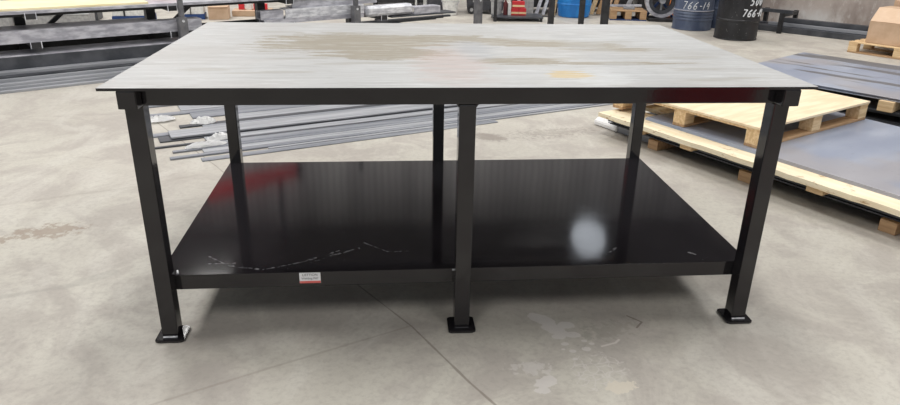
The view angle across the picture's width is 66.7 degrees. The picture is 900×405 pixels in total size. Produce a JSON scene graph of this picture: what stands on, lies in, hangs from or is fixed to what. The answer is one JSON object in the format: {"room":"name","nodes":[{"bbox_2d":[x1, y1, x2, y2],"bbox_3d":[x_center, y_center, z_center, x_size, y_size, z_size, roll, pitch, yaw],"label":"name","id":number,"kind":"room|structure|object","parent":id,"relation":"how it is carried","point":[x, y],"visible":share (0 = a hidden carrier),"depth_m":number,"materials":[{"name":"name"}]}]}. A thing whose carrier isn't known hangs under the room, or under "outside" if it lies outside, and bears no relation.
{"room":"metal workshop","nodes":[
{"label":"metal workshop","id":0,"kind":"room"},
{"bbox_2d":[0,0,899,404],"bbox_3d":[-0.079,0.011,4.195,32.000,0.200,29.200,-1,23,-5],"label":"floor","id":1,"kind":"structure","parent":0,"point":[80,324],"depth_m":2.90,"materials":[{"name":"concrete"}]},
{"bbox_2d":[0,18,13,26],"bbox_3d":[-6.206,-2.512,9.441,0.366,0.235,0.416,-4,23,-12],"label":"bin","id":2,"kind":"object","parent":1,"relation":"on","point":[3,21],"visible":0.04,"depth_m":9.30,"materials":[{"name":"grey plastic"}]},
{"bbox_2d":[0,78,111,93],"bbox_3d":[-3.372,-1.173,6.614,6.100,0.022,0.062,-16,28,-35],"label":"bar","id":3,"kind":"object","parent":1,"relation":"on","point":[100,80],"visible":0.28,"depth_m":6.36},
{"bbox_2d":[0,74,118,89],"bbox_3d":[-3.343,-1.231,6.726,6.300,0.045,0.087,-16,28,-35],"label":"bar","id":4,"kind":"object","parent":1,"relation":"on","point":[107,76],"visible":0.17,"depth_m":6.42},
{"bbox_2d":[0,70,124,86],"bbox_3d":[-3.467,-1.233,6.634,6.000,0.022,0.065,-16,28,-35],"label":"bar","id":5,"kind":"object","parent":4,"relation":"on","point":[121,71],"visible":0.28,"depth_m":6.45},
{"bbox_2d":[25,13,94,24],"bbox_3d":[-5.479,-2.553,9.600,0.866,0.215,0.416,-5,23,-14],"label":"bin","id":6,"kind":"object","parent":1,"relation":"on","point":[84,16],"visible":0.24,"depth_m":9.44,"materials":[{"name":"grey plastic"}]},
{"bbox_2d":[94,12,102,19],"bbox_3d":[-5.482,-2.901,10.482,0.236,0.185,0.416,-5,23,-14],"label":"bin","id":7,"kind":"object","parent":1,"relation":"on","point":[98,16],"visible":0.09,"depth_m":10.41,"materials":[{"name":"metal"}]},
{"bbox_2d":[112,10,156,18],"bbox_3d":[-4.782,-2.865,10.367,0.560,0.230,0.404,-4,23,-12],"label":"crate","id":8,"kind":"object","parent":1,"relation":"on","point":[136,13],"visible":0.38,"depth_m":10.18,"materials":[{"name":"blue paint"}]},
{"bbox_2d":[153,132,168,137],"bbox_3d":[-0.088,-0.879,6.070,4.800,0.012,0.076,-11,25,-26],"label":"bar","id":9,"kind":"object","parent":1,"relation":"on","point":[156,135],"visible":0.02,"depth_m":5.04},
{"bbox_2d":[168,104,456,138],"bbox_3d":[0.067,-0.889,6.062,4.800,0.013,0.184,-11,25,-26],"label":"bar","id":10,"kind":"object","parent":9,"relation":"on","point":[192,132],"visible":0.42,"depth_m":5.42,"materials":[{"name":"metal"}]},
{"bbox_2d":[150,115,175,122],"bbox_3d":[-2.302,-0.669,5.388,0.261,0.036,0.146,-10,25,-25],"label":"plastic film","id":11,"kind":"object","parent":1,"relation":"on","point":[156,118],"visible":0.68,"depth_m":5.37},
{"bbox_2d":[184,6,206,18],"bbox_3d":[-4.009,-3.007,10.774,0.300,0.210,0.304,-4,23,-12],"label":"crate","id":12,"kind":"object","parent":1,"relation":"on","point":[200,12],"visible":0.64,"depth_m":10.65,"materials":[{"name":"blue paint"}]},
{"bbox_2d":[178,105,223,110],"bbox_3d":[-0.160,-1.189,6.816,4.800,0.013,0.230,-11,25,-26],"label":"bar","id":13,"kind":"object","parent":1,"relation":"on","point":[195,107],"visible":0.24,"depth_m":5.77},
{"bbox_2d":[150,105,262,116],"bbox_3d":[-0.330,-1.086,6.559,4.800,0.012,0.081,-11,25,-26],"label":"bar","id":14,"kind":"object","parent":1,"relation":"on","point":[239,106],"visible":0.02,"depth_m":5.65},
{"bbox_2d":[208,5,230,19],"bbox_3d":[-3.643,-3.006,10.801,0.300,0.200,0.330,-3,23,-11],"label":"cardboard box","id":15,"kind":"object","parent":1,"relation":"on","point":[222,12],"visible":0.89,"depth_m":10.69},
{"bbox_2d":[0,0,482,50],"bbox_3d":[-3.111,-2.569,7.284,8.300,2.100,1.140,-16,28,-35],"label":"storage rack","id":16,"kind":"object","parent":1,"relation":"on","point":[149,12],"visible":0.41,"depth_m":7.50,"materials":[{"name":"metal"}]},
{"bbox_2d":[0,66,131,82],"bbox_3d":[-3.444,-1.280,6.758,6.200,0.082,0.097,-16,28,-35],"label":"bar","id":17,"kind":"object","parent":16,"relation":"on","point":[125,67],"visible":0.17,"depth_m":6.52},
{"bbox_2d":[0,62,138,78],"bbox_3d":[-3.447,-1.330,6.744,6.200,0.018,0.062,-16,28,-35],"label":"bar","id":18,"kind":"object","parent":17,"relation":"on","point":[126,64],"visible":0.28,"depth_m":6.55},
{"bbox_2d":[0,57,147,75],"bbox_3d":[-4.519,-1.055,6.110,4.060,0.122,0.101,-16,28,-35],"label":"bar","id":19,"kind":"object","parent":16,"relation":"on","point":[131,60],"visible":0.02,"depth_m":6.66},
{"bbox_2d":[0,17,147,29],"bbox_3d":[-4.828,-1.493,6.268,3.950,0.104,0.290,-16,28,-35],"label":"channel","id":20,"kind":"object","parent":16,"relation":"on","point":[142,18],"visible":0.19,"depth_m":6.98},
{"bbox_2d":[0,44,169,70],"bbox_3d":[-3.607,-1.433,6.923,6.600,0.232,0.181,-16,28,-35],"label":"channel","id":21,"kind":"object","parent":16,"relation":"on","point":[13,63],"visible":0.1,"depth_m":6.75,"materials":[{"name":"metal"}]},
{"bbox_2d":[0,37,178,57],"bbox_3d":[-3.900,-1.508,6.773,6.000,0.010,0.350,-16,28,-35],"label":"bar","id":22,"kind":"object","parent":21,"relation":"on","point":[146,42],"visible":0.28,"depth_m":6.90,"materials":[{"name":"metal"}]},
{"bbox_2d":[0,17,201,44],"bbox_3d":[-4.479,-1.469,6.208,4.420,0.119,0.161,-16,28,-35],"label":"channel","id":23,"kind":"object","parent":16,"relation":"on","point":[109,29],"visible":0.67,"depth_m":6.79,"materials":[{"name":"metal"}]},
{"bbox_2d":[0,0,267,15],"bbox_3d":[-4.231,-1.887,6.646,5.900,0.028,0.810,-16,28,-35],"label":"steel plate","id":24,"kind":"object","parent":16,"relation":"on","point":[151,3],"visible":0.38,"depth_m":6.93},
{"bbox_2d":[0,0,147,11],"bbox_3d":[-4.913,-1.727,6.163,4.000,0.020,0.760,-16,28,-35],"label":"board","id":25,"kind":"object","parent":24,"relation":"on","point":[9,5],"visible":1,"depth_m":6.77,"materials":[{"name":"wood"}]},
{"bbox_2d":[259,13,363,22],"bbox_3d":[-1.649,-2.229,8.265,1.320,0.051,0.150,-16,28,-35],"label":"tube","id":26,"kind":"object","parent":16,"relation":"on","point":[343,16],"visible":0.57,"depth_m":8.17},
{"bbox_2d":[256,9,283,19],"bbox_3d":[-2.087,-2.179,7.928,0.280,0.097,0.130,-16,28,-35],"label":"tube","id":27,"kind":"object","parent":26,"relation":"on","point":[268,14],"visible":1,"depth_m":7.88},
{"bbox_2d":[279,4,363,18],"bbox_3d":[-1.544,-2.337,8.322,1.060,0.107,0.170,-16,28,-35],"label":"channel","id":28,"kind":"object","parent":26,"relation":"on","point":[300,12],"visible":0.79,"depth_m":8.20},
{"bbox_2d":[285,0,376,7],"bbox_3d":[-1.446,-2.489,8.416,1.170,0.104,0.180,-16,28,-35],"label":"channel","id":29,"kind":"object","parent":28,"relation":"on","point":[297,3],"visible":0.97,"depth_m":8.25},
{"bbox_2d":[364,3,412,16],"bbox_3d":[-0.806,-2.490,8.835,0.720,0.129,0.160,-16,28,-35],"label":"bundle","id":30,"kind":"object","parent":16,"relation":"on","point":[395,8],"visible":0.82,"depth_m":8.76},
{"bbox_2d":[369,17,435,22],"bbox_3d":[-0.894,-2.338,8.902,1.750,0.025,0.051,-16,28,-35],"label":"bar","id":31,"kind":"object","parent":16,"relation":"on","point":[429,18],"visible":0.52,"depth_m":9.12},
{"bbox_2d":[388,10,455,17],"bbox_3d":[-0.409,-2.541,9.202,1.050,0.018,0.245,-16,28,-35],"label":"bar","id":32,"kind":"object","parent":16,"relation":"on","point":[441,11],"visible":0.68,"depth_m":9.07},
{"bbox_2d":[411,4,439,13],"bbox_3d":[-0.349,-2.600,9.203,0.430,0.091,0.160,-16,28,-35],"label":"channel","id":33,"kind":"object","parent":32,"relation":"on","point":[430,8],"visible":0.86,"depth_m":9.15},
{"bbox_2d":[190,105,314,118],"bbox_3d":[0.022,-1.095,6.598,4.800,0.012,0.160,-11,25,-26],"label":"bar","id":34,"kind":"object","parent":1,"relation":"on","point":[215,113],"visible":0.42,"depth_m":5.72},
{"bbox_2d":[232,8,272,16],"bbox_3d":[-3.245,-3.131,11.266,0.620,0.090,0.388,-3,23,-10],"label":"tray","id":35,"kind":"object","parent":1,"relation":"on","point":[236,12],"visible":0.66,"depth_m":11.09,"materials":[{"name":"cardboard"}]},
{"bbox_2d":[179,105,379,128],"bbox_3d":[0.043,-0.974,6.305,4.800,0.013,0.063,-11,25,-26],"label":"bar","id":36,"kind":"object","parent":1,"relation":"on","point":[360,106],"visible":0.42,"depth_m":5.58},
{"bbox_2d":[190,116,215,123],"bbox_3d":[-1.933,-0.655,5.353,0.201,0.046,0.166,-1,23,-5],"label":"plastic film","id":37,"kind":"object","parent":36,"relation":"on","point":[205,119],"visible":1,"depth_m":5.32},
{"bbox_2d":[202,105,395,126],"bbox_3d":[0.221,-0.974,6.313,4.800,0.013,0.075,-11,25,-26],"label":"bar","id":38,"kind":"object","parent":1,"relation":"on","point":[380,105],"visible":0.28,"depth_m":5.59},
{"bbox_2d":[239,105,359,118],"bbox_3d":[0.323,-1.077,6.571,4.800,0.010,0.160,-11,25,-26],"label":"bar","id":39,"kind":"object","parent":1,"relation":"on","point":[316,107],"visible":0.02,"depth_m":5.74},
{"bbox_2d":[158,104,479,142],"bbox_3d":[-0.072,-0.830,5.955,4.600,0.010,0.140,-11,25,-26],"label":"bar","id":40,"kind":"object","parent":1,"relation":"on","point":[163,139],"visible":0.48,"depth_m":5.28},
{"bbox_2d":[155,104,515,148],"bbox_3d":[-0.035,-0.755,5.772,4.600,0.012,0.028,-11,25,-26],"label":"bar","id":41,"kind":"object","parent":1,"relation":"on","point":[184,144],"visible":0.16,"depth_m":5.26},
{"bbox_2d":[201,120,497,161],"bbox_3d":[-0.640,-0.473,5.069,2.300,0.008,0.065,-11,25,-26],"label":"bar","id":42,"kind":"object","parent":1,"relation":"on","point":[212,158],"visible":1,"depth_m":4.96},
{"bbox_2d":[204,104,507,140],"bbox_3d":[0.251,-0.837,5.985,4.600,0.012,0.090,-11,25,-26],"label":"bar","id":43,"kind":"object","parent":1,"relation":"on","point":[480,105],"visible":0.42,"depth_m":5.45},
{"bbox_2d":[206,132,227,139],"bbox_3d":[-1.671,-0.490,4.968,0.198,0.046,0.106,-12,26,-30],"label":"plastic film","id":44,"kind":"object","parent":43,"relation":"on","point":[221,135],"visible":0.69,"depth_m":4.94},
{"bbox_2d":[172,104,557,153],"bbox_3d":[0.042,-0.707,5.658,4.400,0.013,0.036,-11,25,-26],"label":"bar","id":45,"kind":"object","parent":1,"relation":"on","point":[191,149],"visible":0.58,"depth_m":5.22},
{"bbox_2d":[184,139,226,148],"bbox_3d":[-1.717,-0.420,4.810,0.287,0.033,0.097,-12,26,-29],"label":"plastic film","id":46,"kind":"object","parent":45,"relation":"on","point":[214,142],"visible":1,"depth_m":4.79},
{"bbox_2d":[220,104,544,143],"bbox_3d":[0.316,-0.790,5.873,4.600,0.013,0.096,-11,25,-26],"label":"bar","id":47,"kind":"object","parent":1,"relation":"on","point":[253,138],"visible":0.34,"depth_m":5.38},
{"bbox_2d":[170,104,597,159],"bbox_3d":[-0.013,-0.637,5.487,4.200,0.013,0.041,-11,25,-26],"label":"bar","id":48,"kind":"object","parent":1,"relation":"on","point":[582,105],"visible":0.58,"depth_m":5.10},
{"bbox_2d":[202,104,581,152],"bbox_3d":[0.241,-0.714,5.687,4.400,0.012,0.082,-11,25,-26],"label":"bar","id":49,"kind":"object","parent":1,"relation":"on","point":[558,105],"visible":0.58,"depth_m":5.26,"materials":[{"name":"metal"}]},
{"bbox_2d":[373,0,422,4],"bbox_3d":[-0.709,-4.298,12.884,1.500,1.100,0.610,-1,23,-5],"label":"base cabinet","id":50,"kind":"object","parent":1,"relation":"on","point":[378,1],"visible":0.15,"depth_m":12.77,"materials":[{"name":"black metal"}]},
{"bbox_2d":[427,0,442,9],"bbox_3d":[-0.223,-3.767,12.014,0.358,0.800,0.300,-1,23,-5],"label":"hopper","id":51,"kind":"object","parent":1,"relation":"on","point":[436,2],"visible":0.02,"depth_m":11.96,"materials":[{"name":"metal"}]},
{"bbox_2d":[268,104,612,148],"bbox_3d":[0.180,-0.652,5.537,3.300,0.010,0.031,-11,25,-26],"label":"bar","id":52,"kind":"object","parent":1,"relation":"on","point":[590,106],"visible":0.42,"depth_m":5.35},
{"bbox_2d":[441,0,458,15],"bbox_3d":[0.002,-3.349,11.709,0.316,0.270,0.304,-1,23,-5],"label":"bucket","id":53,"kind":"object","parent":1,"relation":"on","point":[452,5],"visible":0.93,"depth_m":11.60,"materials":[{"name":"white plastic"}]},
{"bbox_2d":[95,22,817,342],"bbox_3d":[0.005,-0.220,3.198,2.452,0.993,1.528,-1,23,-5],"label":"workbench","id":54,"kind":"object","parent":1,"relation":"on","point":[463,220],"visible":1,"depth_m":2.82,"materials":[{"name":"metal"}]},
{"bbox_2d":[467,0,503,13],"bbox_3d":[0.635,-3.793,11.984,0.800,0.897,0.610,2,22,2],"label":"bin","id":55,"kind":"object","parent":1,"relation":"on","point":[470,3],"visible":0.53,"depth_m":11.86,"materials":[{"name":"plastic"}]},
{"bbox_2d":[491,0,542,21],"bbox_3d":[1.103,-3.183,11.268,0.820,0.340,0.530,1,22,-1],"label":"stand","id":56,"kind":"object","parent":1,"relation":"on","point":[495,16],"visible":0.94,"depth_m":11.10,"materials":[{"name":"metal"}]},
{"bbox_2d":[490,0,502,14],"bbox_3d":[0.767,-3.230,11.298,0.214,0.240,0.214,-1,23,-5],"label":"bucket","id":57,"kind":"object","parent":56,"relation":"on","point":[499,2],"visible":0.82,"depth_m":11.24,"materials":[{"name":"grey plastic"}]},
{"bbox_2d":[503,0,507,14],"bbox_3d":[0.912,-3.228,11.247,0.070,0.280,0.070,-1,23,-5],"label":"bottle","id":58,"kind":"object","parent":56,"relation":"on","point":[505,5],"visible":1,"depth_m":11.23,"materials":[{"name":"red plastic"}]},
{"bbox_2d":[511,8,518,14],"bbox_3d":[1.065,-3.150,11.289,0.122,0.110,0.122,1,22,-1],"label":"carton","id":59,"kind":"object","parent":56,"relation":"on","point":[514,11],"visible":0.91,"depth_m":11.23,"materials":[{"name":"cardboard"}]},
{"bbox_2d":[512,1,524,8],"bbox_3d":[1.122,-3.253,11.248,0.202,0.110,0.122,1,22,-1],"label":"carton","id":60,"kind":"object","parent":59,"relation":"on","point":[515,4],"visible":1,"depth_m":11.19,"materials":[{"name":"cardboard"}]},
{"bbox_2d":[518,8,525,15],"bbox_3d":[1.190,-3.149,11.290,0.122,0.110,0.122,1,22,-1],"label":"carton","id":61,"kind":"object","parent":56,"relation":"on","point":[522,12],"visible":0.93,"depth_m":11.24,"materials":[{"name":"cardboard"}]},
{"bbox_2d":[523,0,533,12],"bbox_3d":[1.338,-3.336,11.727,0.170,0.280,0.150,1,22,1],"label":"sheet offcut","id":62,"kind":"object","parent":1,"relation":"on","point":[529,4],"visible":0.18,"depth_m":11.64,"materials":[{"name":"grey plastic"}]},
{"bbox_2d":[511,0,557,12],"bbox_3d":[1.530,-3.836,12.329,0.800,0.750,0.600,1,22,0],"label":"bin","id":63,"kind":"object","parent":1,"relation":"on","point":[535,1],"visible":0.14,"depth_m":12.14,"materials":[{"name":"red plastic"}]},
{"bbox_2d":[541,0,548,14],"bbox_3d":[1.770,-3.761,11.879,0.387,0.953,0.070,-17,29,-37],"label":"offcut","id":64,"kind":"object","parent":1,"relation":"on","point":[546,1],"visible":1,"depth_m":11.92,"materials":[{"name":"metal"}]},
{"bbox_2d":[557,0,591,17],"bbox_3d":[2.149,-3.649,11.710,0.594,0.900,0.594,-1,23,-5],"label":"barrel","id":65,"kind":"object","parent":1,"relation":"on","point":[566,8],"visible":0.91,"depth_m":11.62,"materials":[{"name":"blue paint"}]},
{"bbox_2d":[590,0,597,14],"bbox_3d":[2.679,-3.888,11.993,0.559,1.111,0.080,-19,30,-40],"label":"plank","id":66,"kind":"object","parent":1,"relation":"on","point":[594,3],"visible":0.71,"depth_m":12.01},
{"bbox_2d":[547,0,641,23],"bbox_3d":[2.170,-3.540,10.047,1.500,1.970,0.120,-2,23,-7],"label":"frame","id":67,"kind":"object","parent":1,"relation":"on","point":[606,5],"visible":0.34,"depth_m":10.29,"materials":[{"name":"black metal"}]},
{"bbox_2d":[592,0,632,6],"bbox_3d":[2.840,-4.264,12.443,1.000,1.500,0.512,1,22,-1],"label":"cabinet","id":68,"kind":"object","parent":1,"relation":"on","point":[620,1],"visible":0.02,"depth_m":12.43,"materials":[{"name":"black metal"}]},
{"bbox_2d":[594,117,649,142],"bbox_3d":[1.381,-0.579,5.340,0.154,0.064,0.584,-13,26,-30],"label":"bundle","id":69,"kind":"object","parent":1,"relation":"on","point":[599,121],"visible":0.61,"depth_m":5.38,"materials":[{"name":"white plastic"}]},
{"bbox_2d":[609,7,646,20],"bbox_3d":[3.007,-3.220,11.681,0.600,0.160,0.500,3,23,4],"label":"pallet","id":70,"kind":"object","parent":1,"relation":"on","point":[640,13],"visible":0.77,"depth_m":11.48,"materials":[{"name":"brown wood"}]},
{"bbox_2d":[633,0,669,9],"bbox_3d":[3.819,-4.048,12.622,0.700,1.000,0.610,4,23,6],"label":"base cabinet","id":71,"kind":"object","parent":1,"relation":"on","point":[642,2],"visible":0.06,"depth_m":12.49,"materials":[{"name":"black metal"}]},
{"bbox_2d":[645,0,674,21],"bbox_3d":[3.563,-3.369,11.484,0.575,0.605,0.450,4,23,8],"label":"wheel","id":72,"kind":"object","parent":1,"relation":"on","point":[662,15],"visible":0.84,"depth_m":11.44,"materials":[{"name":"black metal"}]},
{"bbox_2d":[648,138,676,150],"bbox_3d":[2.067,-0.552,5.304,1.420,0.070,0.090,-13,26,-30],"label":"bearer","id":73,"kind":"object","parent":1,"relation":"on","point":[654,144],"visible":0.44,"depth_m":4.95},
{"bbox_2d":[671,0,714,30],"bbox_3d":[3.794,-3.144,10.586,0.602,0.884,0.602,-1,23,-5],"label":"drum","id":74,"kind":"object","parent":1,"relation":"on","point":[689,15],"visible":1,"depth_m":10.45,"materials":[{"name":"blue paint"}]},
{"bbox_2d":[711,0,718,27],"bbox_3d":[4.334,-3.249,10.866,0.596,0.884,0.596,-1,23,-5],"label":"drum","id":75,"kind":"object","parent":1,"relation":"on","point":[716,4],"visible":0.06,"depth_m":10.73,"materials":[{"name":"blue paint"}]},
{"bbox_2d":[692,151,751,171],"bbox_3d":[1.792,-0.271,4.507,0.041,0.009,0.460,-13,26,-30],"label":"steel plate","id":76,"kind":"object","parent":1,"relation":"on","point":[697,152],"depth_m":4.50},
{"bbox_2d":[713,0,762,40],"bbox_3d":[4.134,-2.794,9.756,0.596,0.884,0.599,-1,23,-5],"label":"drum","id":77,"kind":"object","parent":1,"relation":"on","point":[736,20],"visible":1,"depth_m":9.61,"materials":[{"name":"black paint"}]},
{"bbox_2d":[737,169,751,183],"bbox_3d":[2.474,-0.298,4.708,1.420,0.070,0.090,-13,26,-30],"label":"bearer","id":78,"kind":"object","parent":1,"relation":"on","point":[744,175],"visible":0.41,"depth_m":4.35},
{"bbox_2d":[644,134,679,146],"bbox_3d":[1.518,-0.442,4.909,0.041,0.009,0.327,-13,26,-30],"label":"steel plate","id":79,"kind":"object","parent":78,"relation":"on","point":[647,135],"depth_m":4.92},
{"bbox_2d":[762,7,798,33],"bbox_3d":[5.098,-2.863,10.666,0.630,0.350,0.650,21,30,40],"label":"stand","id":80,"kind":"object","parent":1,"relation":"on","point":[783,13],"visible":0.57,"depth_m":10.38,"materials":[{"name":"black metal"}]},
{"bbox_2d":[774,177,805,189],"bbox_3d":[2.047,-0.110,4.132,0.039,0.009,0.220,-13,26,-30],"label":"steel plate","id":81,"kind":"object","parent":1,"relation":"on","point":[803,188],"depth_m":4.13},
{"bbox_2d":[618,124,897,218],"bbox_3d":[2.901,-0.116,4.159,1.440,0.009,3.800,-13,26,-30],"label":"steel plate","id":82,"kind":"object","parent":81,"relation":"on","point":[618,124],"visible":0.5,"depth_m":4.16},
{"bbox_2d":[649,133,679,144],"bbox_3d":[1.524,-0.449,4.874,0.020,0.009,0.291,-13,26,-30],"label":"steel plate","id":83,"kind":"object","parent":82,"relation":"on","point":[649,133],"depth_m":4.88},
{"bbox_2d":[680,144,698,151],"bbox_3d":[2.189,-0.508,4.982,1.400,0.040,0.100,-13,26,-30],"label":"bearer","id":84,"kind":"object","parent":83,"relation":"on","point":[691,149],"visible":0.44,"depth_m":4.62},
{"bbox_2d":[598,108,899,216],"bbox_3d":[2.283,-0.075,3.845,0.326,0.032,3.800,-13,26,-30],"label":"board","id":85,"kind":"object","parent":84,"relation":"on","point":[890,205],"visible":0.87,"depth_m":4.14,"materials":[{"name":"wood"}]},
{"bbox_3d":[3.305,0.190,3.346,1.400,0.040,0.100,-13,26,-30],"label":"bearer","id":86,"kind":"object","parent":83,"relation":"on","visible":0},
{"bbox_2d":[646,104,674,114],"bbox_3d":[2.959,-0.239,4.275,1.050,0.030,3.700,-13,26,-30],"label":"board","id":87,"kind":"object","parent":86,"relation":"on","point":[657,109],"visible":0.02,"depth_m":5.37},
{"bbox_2d":[645,119,899,199],"bbox_3d":[2.941,-0.198,4.120,1.440,0.006,3.350,-13,26,-30],"label":"sheet","id":88,"kind":"object","parent":87,"relation":"on","point":[645,119],"visible":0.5,"depth_m":4.13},
{"bbox_2d":[646,112,899,197],"bbox_3d":[2.948,-0.211,4.119,1.440,0.006,3.330,-13,26,-30],"label":"sheet","id":89,"kind":"object","parent":88,"relation":"on","point":[866,152],"visible":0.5,"depth_m":4.43,"materials":[{"name":"metal"}]},
{"bbox_2d":[613,90,869,148],"bbox_3d":[2.179,-0.746,5.182,1.378,0.140,1.248,-14,27,-32],"label":"pallet","id":90,"kind":"object","parent":89,"relation":"on","point":[813,104],"visible":0.51,"depth_m":4.80,"materials":[{"name":"brown wood"}]},
{"bbox_2d":[696,150,752,168],"bbox_3d":[1.795,-0.281,4.480,0.031,0.009,0.423,-13,26,-30],"label":"steel plate","id":91,"kind":"object","parent":82,"relation":"on","point":[696,150],"depth_m":4.51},
{"bbox_2d":[774,175,806,186],"bbox_3d":[2.044,-0.125,4.114,0.032,0.009,0.209,-13,26,-30],"label":"steel plate","id":92,"kind":"object","parent":82,"relation":"on","point":[775,175],"depth_m":4.11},
{"bbox_2d":[806,186,828,195],"bbox_3d":[2.678,-0.203,4.265,1.400,0.040,0.100,-13,26,-30],"label":"bearer","id":93,"kind":"object","parent":92,"relation":"on","point":[809,189],"visible":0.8,"depth_m":3.91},
{"bbox_2d":[759,23,859,34],"bbox_3d":[6.994,-1.995,9.002,6.000,0.085,0.100,21,30,40],"label":"tube","id":94,"kind":"object","parent":1,"relation":"on","point":[759,23],"visible":0.02,"depth_m":10.42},
{"bbox_2d":[768,21,867,34],"bbox_3d":[7.148,-1.981,8.789,6.000,0.050,0.053,21,30,39],"label":"tube","id":95,"kind":"object","parent":94,"relation":"on","point":[769,22],"visible":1,"depth_m":10.18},
{"bbox_2d":[758,24,866,40],"bbox_3d":[6.875,-1.978,8.954,6.000,0.085,0.091,21,30,40],"label":"tube","id":96,"kind":"object","parent":1,"relation":"on","point":[800,31],"visible":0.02,"depth_m":10.19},
{"bbox_2d":[824,195,899,221],"bbox_3d":[2.278,0.033,3.795,0.041,0.009,0.420,-13,26,-30],"label":"steel plate","id":97,"kind":"object","parent":1,"relation":"on","point":[833,198],"depth_m":3.79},
{"bbox_2d":[827,194,899,218],"bbox_3d":[2.277,0.021,3.773,0.033,0.009,0.393,-13,26,-30],"label":"steel plate","id":98,"kind":"object","parent":1,"relation":"on","point":[866,206],"depth_m":3.76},
{"bbox_2d":[847,38,899,59],"bbox_3d":[5.974,-1.963,8.806,1.000,0.140,1.200,-15,27,-34],"label":"pallet","id":99,"kind":"object","parent":1,"relation":"on","point":[854,46],"visible":0.64,"depth_m":8.87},
{"bbox_2d":[865,6,899,46],"bbox_3d":[5.711,-2.261,8.762,0.500,0.434,0.440,-15,28,-34],"label":"cardboard box","id":100,"kind":"object","parent":99,"relation":"on","point":[884,27],"visible":1,"depth_m":8.67,"materials":[{"name":"cardboard"}]},
{"bbox_2d":[878,217,899,235],"bbox_3d":[2.944,-0.003,4.019,1.420,0.070,0.090,-13,26,-30],"label":"bearer","id":101,"kind":"object","parent":1,"relation":"on","point":[886,225],"visible":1,"depth_m":3.66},
{"bbox_3d":[7.078,-2.044,9.105,6.000,0.100,0.120,21,30,40],"label":"tube","id":102,"kind":"object","parent":1,"relation":"on","visible":0},
{"bbox_2d":[784,17,868,30],"bbox_3d":[7.325,-2.000,8.744,6.000,0.100,0.100,21,30,40],"label":"tube","id":103,"kind":"object","parent":102,"relation":"on","point":[786,19],"visible":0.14,"depth_m":10.21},
{"bbox_2d":[760,0,894,25],"bbox_3d":[9.563,-3.231,6.728,12.500,4.200,0.200,21,30,40],"label":"wall","id":104,"kind":"structure","parent":0,"point":[860,12],"depth_m":10.54,"materials":[{"name":"concrete"}]},
{"bbox_3d":[4.224,-0.582,5.477,1.500,0.070,0.090,-18,29,-38],"label":"bearer","id":105,"kind":"object","parent":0,"visible":0},
{"bbox_3d":[4.466,-0.629,5.470,1.000,0.030,3.600,-18,29,-38],"label":"board","id":106,"kind":"object","parent":105,"relation":"on","visible":0},
{"bbox_3d":[4.239,-0.626,5.401,1.450,0.010,3.500,-18,29,-38],"label":"steel plate","id":107,"kind":"object","parent":106,"relation":"on","visible":0},
{"bbox_2d":[865,118,899,126],"bbox_3d":[4.260,-0.632,5.389,1.450,0.010,3.500,-18,29,-38],"label":"steel plate","id":108,"kind":"object","parent":107,"relation":"on","point":[865,118],"visible":0.02,"depth_m":5.30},
{"bbox_2d":[837,109,899,124],"bbox_3d":[4.280,-0.638,5.377,1.450,0.010,3.500,-18,29,-38],"label":"steel plate","id":109,"kind":"object","parent":108,"relation":"on","point":[869,115],"visible":0.02,"depth_m":5.40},
{"bbox_3d":[4.818,-0.399,4.748,1.400,0.046,0.100,-18,29,-38],"label":"bearer","id":110,"kind":"object","parent":109,"relation":"on","visible":0},
{"bbox_2d":[867,110,899,116],"bbox_3d":[4.253,-0.714,5.405,1.480,0.010,3.500,-18,29,-38],"label":"steel plate","id":111,"kind":"object","parent":110,"relation":"on","point":[867,110],"visible":0.02,"depth_m":5.31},
{"bbox_2d":[867,109,899,115],"bbox_3d":[4.258,-0.715,5.380,1.480,0.010,3.500,-18,29,-38],"label":"steel plate","id":112,"kind":"object","parent":111,"relation":"on","point":[867,109],"visible":0.02,"depth_m":5.30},
{"bbox_2d":[818,88,899,114],"bbox_3d":[4.262,-0.716,5.355,1.480,0.010,3.500,-18,29,-38],"label":"steel plate","id":113,"kind":"object","parent":112,"relation":"on","point":[873,103],"visible":0.02,"depth_m":5.64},
{"bbox_2d":[876,100,899,112],"bbox_3d":[3.873,-0.906,5.670,1.460,0.080,0.110,-18,29,-38],"label":"bearer","id":114,"kind":"object","parent":113,"relation":"on","point":[883,105],"visible":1,"depth_m":5.22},
{"bbox_2d":[818,87,899,102],"bbox_3d":[4.220,-0.818,5.357,1.500,0.006,3.400,-18,29,-38],"label":"sheet","id":115,"kind":"object","parent":114,"relation":"on","point":[818,87],"visible":0.02,"depth_m":5.37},
{"bbox_2d":[816,85,899,100],"bbox_3d":[4.220,-0.834,5.380,1.500,0.006,3.400,-18,29,-38],"label":"sheet","id":116,"kind":"object","parent":115,"relation":"on","point":[816,85],"visible":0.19,"depth_m":5.39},
{"bbox_3d":[4.221,-0.850,5.402,1.500,0.006,3.400,-18,29,-38],"label":"sheet","id":117,"kind":"object","parent":116,"relation":"on","visible":0},
{"bbox_2d":[759,52,899,99],"bbox_3d":[4.181,-0.854,5.392,1.500,0.006,3.400,-18,29,-38],"label":"sheet","id":118,"kind":"object","parent":117,"relation":"on","point":[858,76],"visible":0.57,"depth_m":6.07,"materials":[{"name":"metal"}]},
{"bbox_3d":[-0.814,-2.317,9.192,0.100,0.231,0.580,-16,28,-35],"label":"bearer","id":119,"kind":"object","parent":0,"visible":0},
{"bbox_2d":[347,14,450,22],"bbox_3d":[-0.759,-2.444,9.164,1.910,0.025,0.051,-16,28,-35],"label":"bar","id":120,"kind":"object","parent":119,"relation":"on","point":[446,15],"visible":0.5,"depth_m":9.34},
{"bbox_2d":[361,16,442,22],"bbox_3d":[-0.826,-2.391,9.033,1.830,0.025,0.050,-16,28,-35],"label":"bar","id":121,"kind":"object","parent":119,"relation":"on","point":[431,16],"visible":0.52,"depth_m":9.20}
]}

